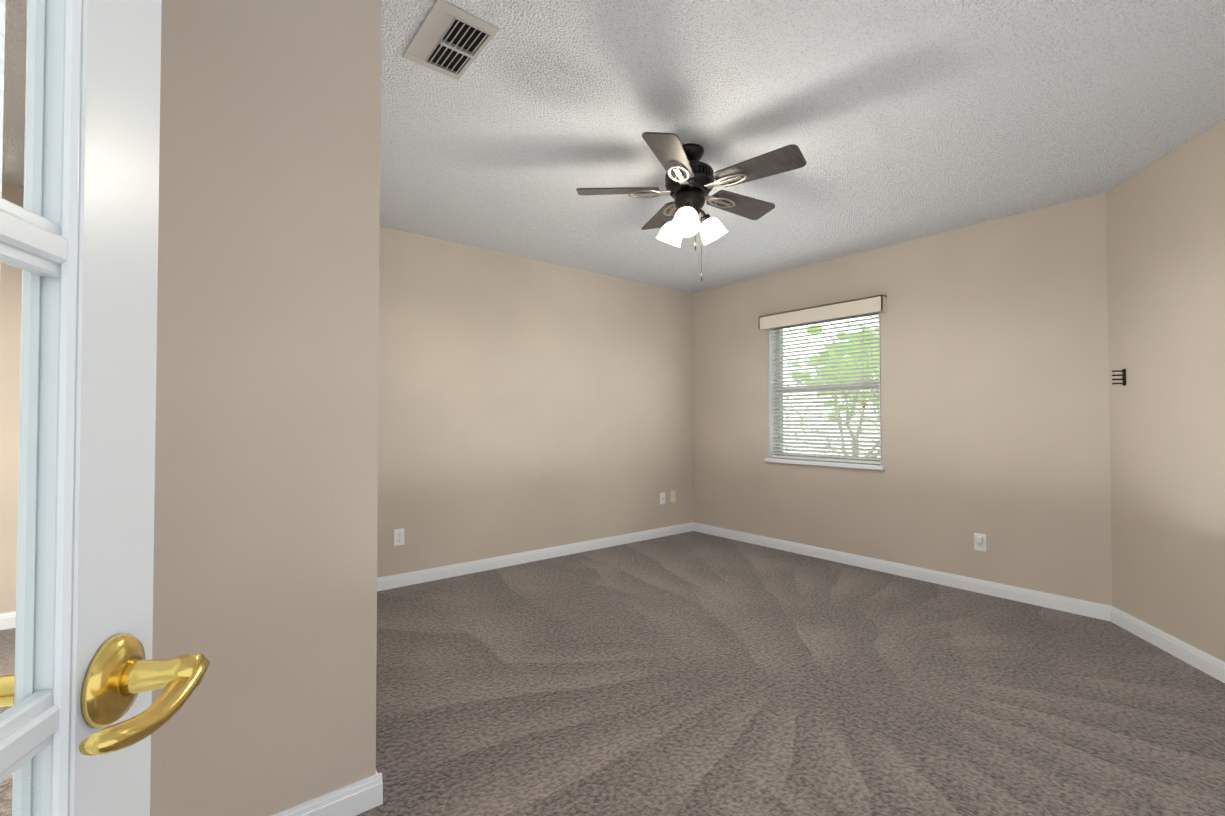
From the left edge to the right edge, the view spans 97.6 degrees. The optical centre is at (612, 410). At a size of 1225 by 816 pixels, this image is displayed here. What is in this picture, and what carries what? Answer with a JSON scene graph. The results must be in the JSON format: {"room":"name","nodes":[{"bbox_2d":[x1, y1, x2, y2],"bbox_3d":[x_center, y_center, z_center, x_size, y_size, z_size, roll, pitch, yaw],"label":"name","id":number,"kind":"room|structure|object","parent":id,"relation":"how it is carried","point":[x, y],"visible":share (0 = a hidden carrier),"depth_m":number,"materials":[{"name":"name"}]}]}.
{"room":"empty bedroom","nodes":[
{"label":"empty bedroom","id":0,"kind":"room"},
{"bbox_2d":[0,182,23,613],"bbox_3d":[-4.016,-0.039,2.458,2.890,2.440,0.140,1,-1,-39],"label":"wall","id":1,"kind":"structure","parent":0,"point":[10,415],"depth_m":2.94,"materials":[{"name":"beige paint"}]},
{"bbox_2d":[0,611,15,629],"bbox_3d":[-3.971,1.137,2.374,2.880,0.085,0.016,1,-1,-39],"label":"baseboard","id":2,"kind":"structure","parent":1,"relation":"attached to","point":[9,619],"depth_m":2.92,"materials":[{"name":"white"}]},
{"bbox_2d":[150,0,380,815],"bbox_3d":[-1.786,-0.039,2.466,0.610,2.440,2.690,1,-1,-39],"label":"wall","id":3,"kind":"structure","parent":0,"point":[265,508],"depth_m":1.43,"materials":[{"name":"beige paint"}]},
{"bbox_2d":[271,774,382,815],"bbox_3d":[-0.940,1.121,1.391,0.600,0.085,0.016,1,-1,-39],"label":"baseboard","id":4,"kind":"structure","parent":3,"relation":"attached to","point":[360,796],"depth_m":1.53,"materials":[{"name":"white wood"}]},
{"bbox_2d":[377,226,692,577],"bbox_3d":[-0.581,-0.005,4.475,3.830,2.440,0.140,1,-1,-39],"label":"wall","id":5,"kind":"structure","parent":0,"point":[526,404],"depth_m":4.26,"materials":[{"name":"beige paint"}]},
{"bbox_2d":[394,528,403,545],"bbox_3d":[-1.456,0.866,3.658,0.070,0.114,0.008,1,-1,-39],"label":"duplex electrical outlet","id":6,"kind":"object","parent":5,"relation":"attached to","point":[398,537],"visible":1,"depth_m":3.65,"materials":[{"name":"white plastic"}]},
{"bbox_2d":[377,522,691,590],"bbox_3d":[-0.598,1.170,4.340,3.620,0.085,0.016,1,-1,-39],"label":"baseboard","id":7,"kind":"structure","parent":5,"relation":"attached to","point":[421,576],"depth_m":4.22,"materials":[{"name":"white wood"}]},
{"bbox_2d":[660,492,664,503],"bbox_3d":[0.490,0.858,5.227,0.070,0.114,0.014,1,-1,-39],"label":"outlet","id":8,"kind":"object","parent":5,"relation":"attached to","point":[662,497],"visible":1,"depth_m":5.22,"materials":[{"name":"white plastic"}]},
{"bbox_2d":[670,491,675,501],"bbox_3d":[0.603,0.854,5.318,0.070,0.114,0.014,1,-1,-39],"label":"outlet","id":9,"kind":"object","parent":5,"relation":"attached to","point":[672,496],"visible":1,"depth_m":5.31,"materials":[{"name":"beige plastic"}]},
{"bbox_2d":[0,531,1224,815],"bbox_3d":[-0.396,1.196,1.544,7.800,0.060,6.600,1,-1,-39],"label":"floor","id":10,"kind":"structure","parent":0,"point":[692,673],"depth_m":2.19,"materials":[{"name":"carpet"}]},
{"bbox_2d":[2,0,1224,293],"bbox_3d":[-0.396,-1.304,1.586,7.800,0.060,6.600,1,-1,-39],"label":"ceiling","id":11,"kind":"structure","parent":0,"point":[900,120],"depth_m":2.29,"materials":[{"name":"white paint"}]},
{"bbox_2d":[0,0,4,197],"bbox_3d":[-0.431,-0.094,0.097,0.022,2.310,0.772,0,-1,-15],"label":"window shade","id":12,"kind":"object","parent":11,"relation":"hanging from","point":[2,23],"depth_m":0.46,"materials":[{"name":"white"}]},
{"bbox_2d":[402,0,498,79],"bbox_3d":[-0.564,-1.259,1.848,0.210,0.020,0.340,1,-1,-39],"label":"ceiling vent","id":13,"kind":"object","parent":11,"relation":"in","point":[447,39],"visible":1,"depth_m":1.83,"materials":[{"name":"white metal"}]},
{"bbox_2d":[576,132,806,280],"bbox_3d":[0.398,-0.941,2.592,1.044,0.632,1.062,1,-1,-39],"label":"ceiling fan","id":14,"kind":"object","parent":11,"relation":"hanging from","point":[690,183],"visible":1,"depth_m":2.52,"materials":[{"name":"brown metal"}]},
{"bbox_2d":[693,193,1111,605],"bbox_3d":[1.890,-0.007,4.337,0.160,2.440,3.180,1,-1,-39],"label":"wall","id":15,"kind":"structure","parent":0,"point":[994,403],"depth_m":3.65,"materials":[{"name":"beige paint"}]},
{"bbox_2d":[769,311,880,464],"bbox_3d":[1.773,-0.192,4.477,0.150,1.234,0.988,1,-1,-39],"label":"window","id":16,"kind":"structure","parent":15,"relation":"in","point":[771,402],"depth_m":4.82,"materials":[{"name":"white"}]},
{"bbox_2d":[759,295,886,330],"bbox_3d":[1.685,-0.791,4.416,0.075,0.120,1.090,1,-1,-39],"label":"window valance","id":17,"kind":"object","parent":16,"relation":"attached to","point":[877,303],"visible":1,"depth_m":4.32,"materials":[{"name":"beige wood"}]},
{"bbox_2d":[772,312,879,463],"bbox_3d":[1.742,-0.190,4.451,0.076,1.212,0.956,1,-1,-39],"label":"window blinds","id":18,"kind":"object","parent":16,"relation":"attached to","point":[824,432],"visible":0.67,"depth_m":4.41,"materials":[{"name":"white plastic"}]},
{"bbox_2d":[765,458,884,469],"bbox_3d":[1.740,0.437,4.439,0.135,0.034,1.040,1,-1,-39],"label":"window sill","id":19,"kind":"structure","parent":15,"relation":"attached to","point":[834,464],"depth_m":4.34,"materials":[{"name":"white wood"}]},
{"bbox_2d":[692,522,1099,616],"bbox_3d":[1.822,1.169,4.261,0.016,0.085,3.180,1,-1,-39],"label":"baseboard","id":20,"kind":"structure","parent":15,"relation":"attached to","point":[1057,602],"depth_m":3.79,"materials":[{"name":"white wood"}]},
{"bbox_2d":[976,534,982,542],"bbox_3d":[2.407,0.831,3.519,0.029,0.076,0.036,1,-1,-39],"label":"plug","id":21,"kind":"object","parent":15,"relation":"attached to","point":[979,539],"visible":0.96,"depth_m":3.51,"materials":[{"name":"white plastic"}]},
{"bbox_2d":[974,533,985,551],"bbox_3d":[2.421,0.869,3.530,0.008,0.114,0.070,1,-1,-39],"label":"duplex electrical outlet","id":22,"kind":"object","parent":15,"relation":"attached to","point":[979,546],"visible":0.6,"depth_m":3.53,"materials":[{"name":"white plastic"}]},
{"bbox_2d":[1106,119,1224,661],"bbox_3d":[2.633,-0.048,1.914,0.140,2.440,2.300,0,-1,13],"label":"wall","id":23,"kind":"structure","parent":0,"point":[1165,221],"depth_m":2.61,"materials":[{"name":"beige paint"}]},
{"bbox_2d":[1112,369,1125,385],"bbox_3d":[2.772,-0.181,2.933,0.046,0.092,0.054,1,-1,-39],"label":"hook rail","id":24,"kind":"object","parent":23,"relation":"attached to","point":[1123,375],"visible":1,"depth_m":2.93,"materials":[{"name":"black metal"}]},
{"bbox_2d":[1092,604,1224,682],"bbox_3d":[2.546,1.129,1.903,1.795,0.085,1.426,1,-1,-39],"label":"baseboard","id":25,"kind":"structure","parent":23,"relation":"attached to","point":[1199,659],"depth_m":2.63,"materials":[{"name":"white wood"}]},
{"bbox_3d":[-0.410,-0.085,-0.259,0.708,2.440,1.394,1,-1,-39],"label":"wall","id":26,"kind":"structure","parent":0,"visible":0},
{"bbox_2d":[0,0,209,815],"bbox_3d":[-0.317,0.115,0.126,0.378,2.030,0.706,1,-1,-39],"label":"french door","id":27,"kind":"structure","parent":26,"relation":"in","point":[83,718],"depth_m":0.40,"materials":[{"name":"white wood"}]},
{"label":"outside","id":28,"kind":"structure","parent":0,"visible":0},
{"bbox_2d":[783,315,879,456],"bbox_3d":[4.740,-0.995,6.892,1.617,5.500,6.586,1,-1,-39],"label":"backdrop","id":29,"kind":"structure","parent":28,"point":[837,329],"depth_m":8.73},
{"bbox_3d":[3.800,1.515,5.957,4.800,0.050,9.000,1,-1,-39],"label":"lawn","id":30,"kind":"structure","parent":28,"visible":0},
{"bbox_2d":[791,325,879,456],"bbox_3d":[3.384,0.032,5.111,2.345,2.897,3.868,1,-1,-39],"label":"tree","id":31,"kind":"object","parent":30,"relation":"on","point":[852,347],"depth_m":5.23,"materials":[{"name":"green plant"}]}
]}

